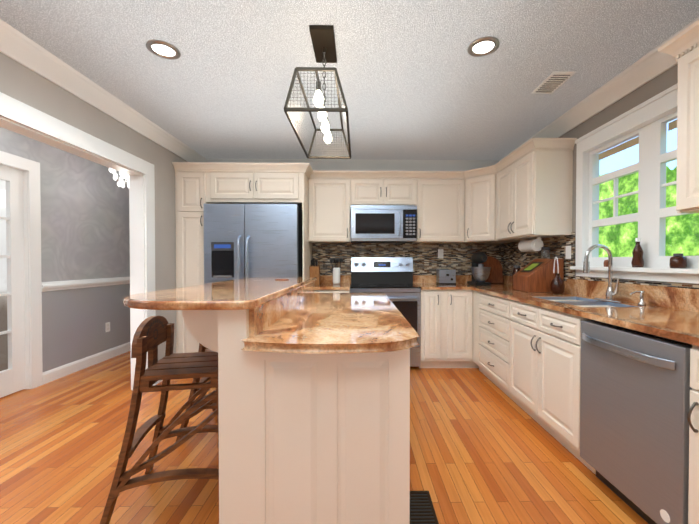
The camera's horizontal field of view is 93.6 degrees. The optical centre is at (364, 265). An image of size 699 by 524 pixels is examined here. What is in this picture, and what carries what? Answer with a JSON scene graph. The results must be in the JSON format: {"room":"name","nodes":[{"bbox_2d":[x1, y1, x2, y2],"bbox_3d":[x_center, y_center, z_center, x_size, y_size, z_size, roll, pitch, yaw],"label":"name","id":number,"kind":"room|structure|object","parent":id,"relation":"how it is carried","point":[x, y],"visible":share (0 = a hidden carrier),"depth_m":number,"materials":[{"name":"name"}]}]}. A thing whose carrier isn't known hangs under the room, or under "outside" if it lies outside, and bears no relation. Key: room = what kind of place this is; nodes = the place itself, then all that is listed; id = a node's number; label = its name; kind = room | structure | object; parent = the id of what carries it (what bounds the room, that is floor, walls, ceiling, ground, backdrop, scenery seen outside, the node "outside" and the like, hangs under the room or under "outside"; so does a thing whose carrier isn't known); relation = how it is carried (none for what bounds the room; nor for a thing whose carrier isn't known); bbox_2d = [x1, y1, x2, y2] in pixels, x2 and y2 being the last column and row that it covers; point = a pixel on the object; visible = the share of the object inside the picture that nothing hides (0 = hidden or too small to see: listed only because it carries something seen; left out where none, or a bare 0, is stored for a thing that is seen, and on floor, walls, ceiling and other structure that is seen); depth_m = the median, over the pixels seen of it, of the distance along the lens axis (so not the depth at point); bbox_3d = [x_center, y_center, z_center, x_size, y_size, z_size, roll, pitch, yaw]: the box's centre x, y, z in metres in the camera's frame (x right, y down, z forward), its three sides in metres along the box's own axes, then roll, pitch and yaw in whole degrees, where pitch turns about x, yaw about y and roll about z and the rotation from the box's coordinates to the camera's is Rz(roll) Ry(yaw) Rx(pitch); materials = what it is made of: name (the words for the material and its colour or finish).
{"room":"kitchen","nodes":[
{"label":"kitchen","id":0,"kind":"room"},
{"bbox_2d":[0,127,129,371],"bbox_3d":[-3.150,-0.047,0.612,0.120,2.470,11.120,0,1,-1],"label":"wall","id":1,"kind":"structure","parent":0,"point":[85,231],"depth_m":3.58,"materials":[{"name":"grey paint"}]},
{"bbox_2d":[0,165,25,397],"bbox_3d":[-3.138,0.140,2.660,0.125,2.026,0.802,0,1,-1],"label":"glass door","id":2,"kind":"structure","parent":1,"relation":"attached to","point":[13,378],"depth_m":2.97,"materials":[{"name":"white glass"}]},
{"bbox_2d":[2,127,127,174],"bbox_3d":[-3.039,-1.224,0.540,0.100,0.115,11.000,0,1,-1],"label":"crown molding","id":3,"kind":"structure","parent":1,"relation":"attached to","point":[2,127],"depth_m":3.36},
{"bbox_2d":[0,151,162,388],"bbox_3d":[-2.591,0.116,0.564,1.235,2.145,11.000,0,1,-1],"label":"trim","id":4,"kind":"structure","parent":1,"relation":"attached to","point":[35,288],"depth_m":3.11,"materials":[{"name":"white wood"}]},
{"bbox_2d":[105,322,109,331],"bbox_3d":[-3.146,0.754,4.028,0.008,0.115,0.070,0,1,-1],"label":"outlet","id":5,"kind":"object","parent":1,"relation":"attached to","point":[107,326],"visible":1,"depth_m":4.02,"materials":[{"name":"white plastic"}]},
{"bbox_2d":[0,52,186,360],"bbox_3d":[-2.049,-0.046,0.572,0.120,2.470,11.000,0,1,-1],"label":"wall","id":6,"kind":"structure","parent":0,"point":[23,84],"depth_m":2.77,"materials":[{"name":"grey paint"}]},
{"bbox_2d":[0,92,155,390],"bbox_3d":[-2.073,0.110,1.908,0.156,2.125,2.520,0,1,-1],"label":"door frame","id":7,"kind":"structure","parent":6,"relation":"attached to","point":[26,120],"depth_m":2.93,"materials":[{"name":"white wood"}]},
{"bbox_2d":[0,19,207,161],"bbox_3d":[-1.923,-1.212,-0.391,0.100,0.115,9.100,0,1,-1],"label":"crown molding","id":8,"kind":"structure","parent":6,"relation":"attached to","point":[21,48],"depth_m":2.28,"materials":[{"name":"white wood"}]},
{"bbox_2d":[208,159,499,170],"bbox_3d":[-0.136,-1.267,4.141,3.630,0.115,0.100,0,1,-1],"label":"crown molding","id":9,"kind":"structure","parent":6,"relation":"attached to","point":[316,164],"depth_m":4.14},
{"bbox_2d":[204,168,307,211],"bbox_3d":[-1.197,-0.866,3.855,1.040,0.350,0.635,0,1,-1],"label":"upper cabinet","id":10,"kind":"object","parent":0,"relation":"attached to","point":[221,185],"depth_m":3.54,"materials":[{"name":"beige wood"}]},
{"bbox_2d":[0,351,647,523],"bbox_3d":[-0.615,1.218,0.612,5.190,0.060,11.240,0,1,-1],"label":"floor","id":11,"kind":"structure","parent":0,"point":[484,449],"depth_m":1.98,"materials":[{"name":"brown wood"}]},
{"bbox_2d":[100,316,218,523],"bbox_3d":[-0.922,0.718,1.683,0.553,0.926,0.524,0,1,-11],"label":"bar stool","id":12,"kind":"object","parent":11,"relation":"on","point":[152,333],"visible":0.73,"depth_m":1.52,"materials":[{"name":"brown wood"}]},
{"bbox_2d":[174,168,203,352],"bbox_3d":[-1.880,0.054,3.854,0.327,2.190,0.635,0,1,-1],"label":"tall cabinet","id":13,"kind":"object","parent":11,"relation":"on","point":[189,182],"depth_m":3.53,"materials":[{"name":"beige wood"}]},
{"bbox_2d":[176,343,216,441],"bbox_3d":[-0.955,0.709,2.403,0.553,0.926,0.524,0,1,3],"label":"bar stool","id":14,"kind":"object","parent":11,"relation":"on","point":[212,406],"visible":0.08,"depth_m":2.19,"materials":[{"name":"brown wood"}]},
{"bbox_2d":[204,204,301,351],"bbox_3d":[-1.195,0.250,3.762,0.970,1.800,0.798,0,1,-1],"label":"fridge","id":15,"kind":"object","parent":11,"relation":"on","point":[241,241],"visible":0.56,"depth_m":3.43,"materials":[{"name":"grey metal"}]},
{"bbox_2d":[182,281,418,523],"bbox_3d":[-0.275,0.658,2.021,0.921,1.026,1.680,0,1,-1],"label":"kitchen island","id":16,"kind":"object","parent":11,"relation":"on","point":[314,404],"depth_m":1.19,"materials":[{"name":"beige wood"}]},
{"bbox_2d":[123,277,316,312],"bbox_3d":[-0.692,0.127,2.000,0.584,0.032,1.755,0,1,-1],"label":"island countertop","id":17,"kind":"structure","parent":16,"relation":"on","point":[242,295],"depth_m":1.31,"materials":[{"name":"brown stone"}]},
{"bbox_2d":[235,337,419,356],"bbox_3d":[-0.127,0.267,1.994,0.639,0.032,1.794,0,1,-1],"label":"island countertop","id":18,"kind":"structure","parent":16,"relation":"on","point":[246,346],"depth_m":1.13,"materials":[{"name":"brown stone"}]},
{"bbox_2d":[314,288,349,292],"bbox_3d":[-0.417,0.703,3.888,0.510,0.890,0.635,0,1,-1],"label":"base cabinet","id":19,"kind":"object","parent":11,"relation":"on","point":[316,290],"depth_m":3.57,"materials":[{"name":"beige wood"}]},
{"bbox_2d":[314,284,350,287],"bbox_3d":[-0.419,0.243,3.877,0.515,0.030,0.647,0,1,-1],"label":"countertop","id":20,"kind":"structure","parent":19,"relation":"on","point":[315,285],"depth_m":3.79,"materials":[{"name":"brown stone"}]},
{"bbox_2d":[309,257,319,283],"bbox_3d":[-0.599,0.062,3.988,0.110,0.328,0.156,0,1,-1],"label":"knife block","id":21,"kind":"object","parent":20,"relation":"on","point":[314,269],"visible":0.96,"depth_m":3.94,"materials":[{"name":"brown wood"}]},
{"bbox_2d":[330,258,342,283],"bbox_3d":[-0.341,0.065,4.046,0.163,0.320,0.137,0,1,-1],"label":"utensil crock","id":22,"kind":"object","parent":20,"relation":"on","point":[336,275],"visible":1,"depth_m":4.00,"materials":[{"name":"white ceramic"}]},
{"bbox_2d":[350,257,420,366],"bbox_3d":[0.229,0.509,3.853,0.768,1.220,0.672,0,1,-1],"label":"range","id":23,"kind":"object","parent":11,"relation":"on","point":[391,278],"visible":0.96,"depth_m":4.05,"materials":[{"name":"silver metal"}]},
{"bbox_2d":[410,491,438,523],"bbox_3d":[0.271,1.174,1.467,0.140,0.007,0.480,0,1,-1],"label":"floor vent","id":24,"kind":"object","parent":11,"relation":"in","point":[422,510],"visible":0.71,"depth_m":1.58,"materials":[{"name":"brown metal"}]},
{"bbox_2d":[414,284,447,367],"bbox_3d":[0.746,0.703,3.908,0.255,0.890,0.635,0,1,-1],"label":"base cabinet","id":25,"kind":"object","parent":11,"relation":"on","point":[434,301],"depth_m":3.60,"materials":[{"name":"white wood"}]},
{"bbox_2d":[416,284,467,287],"bbox_3d":[1.209,0.243,3.905,1.182,0.030,0.647,0,1,-1],"label":"countertop","id":26,"kind":"structure","parent":25,"relation":"on","point":[420,285],"depth_m":3.79,"materials":[{"name":"brown stone"}]},
{"bbox_2d":[436,269,455,283],"bbox_3d":[1.011,0.136,4.041,0.210,0.177,0.157,0,1,-1],"label":"toaster","id":27,"kind":"object","parent":26,"relation":"on","point":[446,276],"visible":1,"depth_m":3.98,"materials":[{"name":"silver metal"}]},
{"bbox_2d":[467,252,490,285],"bbox_3d":[1.363,0.033,3.891,0.224,0.388,0.343,0,1,-1],"label":"stand mixer","id":28,"kind":"object","parent":26,"relation":"on","point":[480,274],"visible":1,"depth_m":3.77,"materials":[{"name":"black plastic"}]},
{"bbox_2d":[480,257,502,282],"bbox_3d":[1.594,0.055,4.146,0.300,0.337,0.092,0,1,-1],"label":"cutting board","id":29,"kind":"object","parent":26,"relation":"on","point":[496,271],"visible":0.58,"depth_m":4.13,"materials":[{"name":"brown wood"}]},
{"bbox_2d":[444,288,471,367],"bbox_3d":[1.026,0.703,3.913,0.305,0.890,0.635,0,1,-1],"label":"base cabinet","id":30,"kind":"object","parent":11,"relation":"on","point":[458,350],"depth_m":3.60,"materials":[{"name":"white wood"}]},
{"bbox_2d":[468,284,512,367],"bbox_3d":[1.493,0.695,3.516,0.625,0.915,0.214,0,1,-1],"label":"base cabinet","id":31,"kind":"object","parent":11,"relation":"on","point":[473,287],"depth_m":3.59,"materials":[{"name":"white wood"}]},
{"bbox_2d":[476,288,523,395],"bbox_3d":[1.501,0.701,3.058,0.625,0.915,0.703,0,1,-1],"label":"base cabinet","id":32,"kind":"object","parent":11,"relation":"on","point":[491,303],"depth_m":3.04,"materials":[{"name":"white wood"}]},
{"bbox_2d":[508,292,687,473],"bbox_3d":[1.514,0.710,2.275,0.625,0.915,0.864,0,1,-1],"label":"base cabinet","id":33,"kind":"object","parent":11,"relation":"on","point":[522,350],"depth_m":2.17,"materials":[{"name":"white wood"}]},
{"bbox_2d":[580,312,698,343],"bbox_3d":[1.516,0.267,1.928,0.637,0.030,3.319,0,1,-1],"label":"countertop","id":34,"kind":"structure","parent":33,"relation":"on","point":[670,325],"depth_m":1.52,"materials":[{"name":"brown stone"}]},
{"bbox_2d":[512,265,519,286],"bbox_3d":[1.592,0.115,3.417,0.084,0.235,0.084,0,1,-1],"label":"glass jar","id":35,"kind":"object","parent":34,"relation":"on","point":[516,268],"visible":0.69,"depth_m":3.40,"materials":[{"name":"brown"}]},
{"bbox_2d":[513,259,563,291],"bbox_3d":[1.627,0.086,3.088,0.320,0.300,0.300,0,1,-1],"label":"bin","id":36,"kind":"object","parent":34,"relation":"on","point":[536,275],"visible":0.92,"depth_m":2.94,"materials":[{"name":"brown wood"}]},
{"bbox_2d":[541,247,549,258],"bbox_3d":[1.717,-0.121,3.107,0.074,0.110,0.074,0,1,-1],"label":"jar","id":37,"kind":"object","parent":36,"relation":"on","point":[545,252],"visible":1,"depth_m":3.08,"materials":[{"name":"clear glass"}]},
{"bbox_2d":[550,257,564,293],"bbox_3d":[1.662,0.080,2.818,0.110,0.319,0.108,0,1,-1],"label":"bottle","id":38,"kind":"object","parent":34,"relation":"on","point":[557,285],"visible":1,"depth_m":2.78,"materials":[{"name":"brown glass"}]},
{"bbox_2d":[583,244,627,302],"bbox_3d":[1.645,0.048,2.297,0.217,0.397,0.240,0,1,-1],"label":"faucet","id":39,"kind":"object","parent":34,"relation":"on","point":[611,292],"visible":1,"depth_m":2.29,"materials":[{"name":"silver metal"}]},
{"bbox_2d":[630,291,645,305],"bbox_3d":[1.726,0.204,2.071,0.098,0.091,0.039,0,1,-1],"label":"soap dispenser","id":40,"kind":"object","parent":34,"relation":"on","point":[642,302],"visible":1,"depth_m":2.06,"materials":[{"name":"silver metal"}]},
{"bbox_2d":[580,320,691,523],"bbox_3d":[1.490,0.741,1.546,0.649,0.872,0.582,0,1,-1],"label":"dishwasher","id":41,"kind":"object","parent":11,"relation":"on","point":[635,388],"visible":0.96,"depth_m":1.45,"materials":[{"name":"grey metal"}]},
{"bbox_2d":[680,340,698,523],"bbox_3d":[1.537,0.739,0.949,0.625,0.890,0.603,0,1,-1],"label":"base cabinet","id":42,"kind":"object","parent":11,"relation":"on","point":[693,413],"depth_m":1.21,"materials":[{"name":"white wood"}]},
{"bbox_2d":[308,176,351,243],"bbox_3d":[-0.412,-0.663,4.017,0.495,0.760,0.346,0,1,-1],"label":"upper cabinet","id":43,"kind":"object","parent":0,"relation":"attached to","point":[329,197],"depth_m":3.84,"materials":[{"name":"beige wood"}]},
{"bbox_2d":[0,0,698,159],"bbox_3d":[-0.615,-1.312,0.581,5.190,0.060,11.240,0,1,-1],"label":"ceiling","id":44,"kind":"structure","parent":0,"point":[418,81],"depth_m":2.10,"materials":[{"name":"white paint"}]},
{"bbox_2d":[109,168,128,187],"bbox_3d":[-2.612,-1.086,3.600,0.300,0.463,0.282,0,1,-1],"label":"chandelier","id":45,"kind":"object","parent":44,"relation":"hanging from","point":[121,182],"visible":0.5,"depth_m":3.55,"materials":[{"name":"silver metal"}]},
{"bbox_2d":[146,40,180,59],"bbox_3d":[-1.204,-1.292,1.971,0.180,0.012,0.180,0,1,-1],"label":"recessed light","id":46,"kind":"object","parent":44,"relation":"in","point":[163,49],"visible":1,"depth_m":1.97,"materials":[{"name":"white glass"}]},
{"bbox_2d":[284,25,350,158],"bbox_3d":[-0.232,-1.014,1.897,0.302,0.566,0.722,0,1,-1],"label":"cage pendant light","id":47,"kind":"object","parent":44,"relation":"hanging from","point":[323,41],"visible":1,"depth_m":1.79,"materials":[{"name":"grey metal"}]},
{"bbox_2d":[468,36,499,56],"bbox_3d":[0.707,-1.292,1.945,0.180,0.012,0.180,0,1,-1],"label":"recessed light","id":48,"kind":"object","parent":44,"relation":"in","point":[483,46],"visible":1,"depth_m":1.94,"materials":[{"name":"white glass"}]},
{"bbox_2d":[532,71,575,93],"bbox_3d":[1.340,-1.297,2.336,0.150,0.012,0.280,0,1,-1],"label":"ceiling vent","id":49,"kind":"object","parent":44,"relation":"in","point":[552,82],"visible":1,"depth_m":2.31,"materials":[{"name":"grey metal"}]},
{"bbox_2d":[352,176,419,207],"bbox_3d":[0.226,-0.875,4.025,0.780,0.337,0.346,0,1,-1],"label":"upper cabinet","id":50,"kind":"object","parent":0,"relation":"attached to","point":[366,190],"depth_m":3.85,"materials":[{"name":"white wood"}]},
{"bbox_2d":[351,205,416,242],"bbox_3d":[0.227,-0.494,3.971,0.768,0.415,0.440,0,1,-1],"label":"microwave","id":51,"kind":"object","parent":50,"relation":"attached to","point":[383,223],"visible":1,"depth_m":3.80,"materials":[{"name":"grey metal"}]},
{"bbox_2d":[412,176,463,243],"bbox_3d":[0.903,-0.664,4.040,0.575,0.760,0.346,0,1,-1],"label":"upper cabinet","id":52,"kind":"object","parent":0,"relation":"attached to","point":[440,214],"depth_m":3.87,"materials":[{"name":"white wood"}]},
{"bbox_2d":[464,164,499,175],"bbox_3d":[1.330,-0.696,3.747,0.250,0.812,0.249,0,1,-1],"label":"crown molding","id":53,"kind":"structure","parent":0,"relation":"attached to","point":[496,165],"depth_m":3.63,"materials":[{"name":"white wood"}]},
{"bbox_2d":[559,64,694,283],"bbox_3d":[1.937,-0.036,-0.309,0.120,2.470,9.100,0,1,-1],"label":"wall","id":54,"kind":"structure","parent":0,"point":[665,80],"depth_m":2.36,"materials":[{"name":"grey paint"}]},
{"bbox_2d":[319,276,503,283],"bbox_3d":[0.556,0.174,4.207,2.477,0.100,0.019,0,1,-1],"label":"backsplash","id":55,"kind":"structure","parent":54,"relation":"attached to","point":[323,279],"depth_m":4.20,"materials":[{"name":"brown stone"}]},
{"bbox_2d":[464,168,519,243],"bbox_3d":[1.496,-0.662,3.919,0.607,0.760,0.607,0,1,-1],"label":"upper cabinet","id":56,"kind":"object","parent":54,"relation":"attached to","point":[480,184],"depth_m":3.74,"materials":[{"name":"white wood"}]},
{"bbox_2d":[496,144,574,239],"bbox_3d":[1.638,-0.654,3.239,0.347,0.760,0.759,0,1,-1],"label":"upper cabinet","id":57,"kind":"object","parent":54,"relation":"attached to","point":[534,191],"depth_m":2.87,"materials":[{"name":"white wood"}]},
{"bbox_2d":[518,237,543,251],"bbox_3d":[1.654,-0.206,3.265,0.120,0.134,0.320,0,1,-1],"label":"paper towel","id":58,"kind":"object","parent":57,"relation":"attached to","point":[531,245],"visible":0.98,"depth_m":3.17,"materials":[{"name":"white paper"}]},
{"bbox_2d":[500,17,698,160],"bbox_3d":[1.827,-1.213,-0.326,0.100,0.115,9.100,0,1,-1],"label":"crown molding","id":59,"kind":"structure","parent":54,"relation":"attached to","point":[654,63],"depth_m":2.33,"materials":[{"name":"white wood"}]},
{"bbox_2d":[504,276,698,311],"bbox_3d":[1.820,0.186,2.246,0.019,0.125,3.947,0,1,-1],"label":"backsplash","id":60,"kind":"structure","parent":54,"relation":"attached to","point":[688,298],"depth_m":2.11,"materials":[{"name":"brown stone"}]},
{"bbox_2d":[570,83,698,283],"bbox_3d":[1.863,-0.481,2.214,0.180,1.150,1.178,0,1,-1],"label":"window","id":61,"kind":"structure","parent":54,"relation":"in","point":[647,121],"depth_m":2.22,"materials":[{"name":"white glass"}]},
{"bbox_2d":[631,238,643,266],"bbox_3d":[1.813,-0.086,2.174,0.068,0.195,0.066,0,1,-1],"label":"bottle","id":62,"kind":"object","parent":61,"relation":"on","point":[637,258],"visible":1,"depth_m":2.16,"materials":[{"name":"brown glass"}]},
{"bbox_2d":[669,253,686,267],"bbox_3d":[1.818,-0.028,1.899,0.076,0.085,0.074,0,1,-1],"label":"jar","id":63,"kind":"object","parent":61,"relation":"on","point":[678,260],"visible":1,"depth_m":1.88,"materials":[{"name":"brown glass"}]},
{"bbox_2d":[668,32,698,212],"bbox_3d":[1.674,-0.629,1.189,0.347,0.760,0.792,0,1,-1],"label":"upper cabinet","id":64,"kind":"object","parent":54,"relation":"attached to","point":[687,56],"depth_m":1.52,"materials":[{"name":"beige wood"}]},
{"label":"outside","id":65,"kind":"structure","parent":0,"visible":0},
{"bbox_2d":[0,180,7,370],"bbox_3d":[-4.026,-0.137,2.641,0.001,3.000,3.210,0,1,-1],"label":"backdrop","id":66,"kind":"structure","parent":65,"point":[3,316],"depth_m":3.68,"materials":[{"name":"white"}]},
{"bbox_2d":[599,119,698,256],"bbox_3d":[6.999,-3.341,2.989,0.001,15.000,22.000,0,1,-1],"label":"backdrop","id":67,"kind":"structure","parent":65,"point":[679,243],"depth_m":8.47,"materials":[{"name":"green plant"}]}
]}

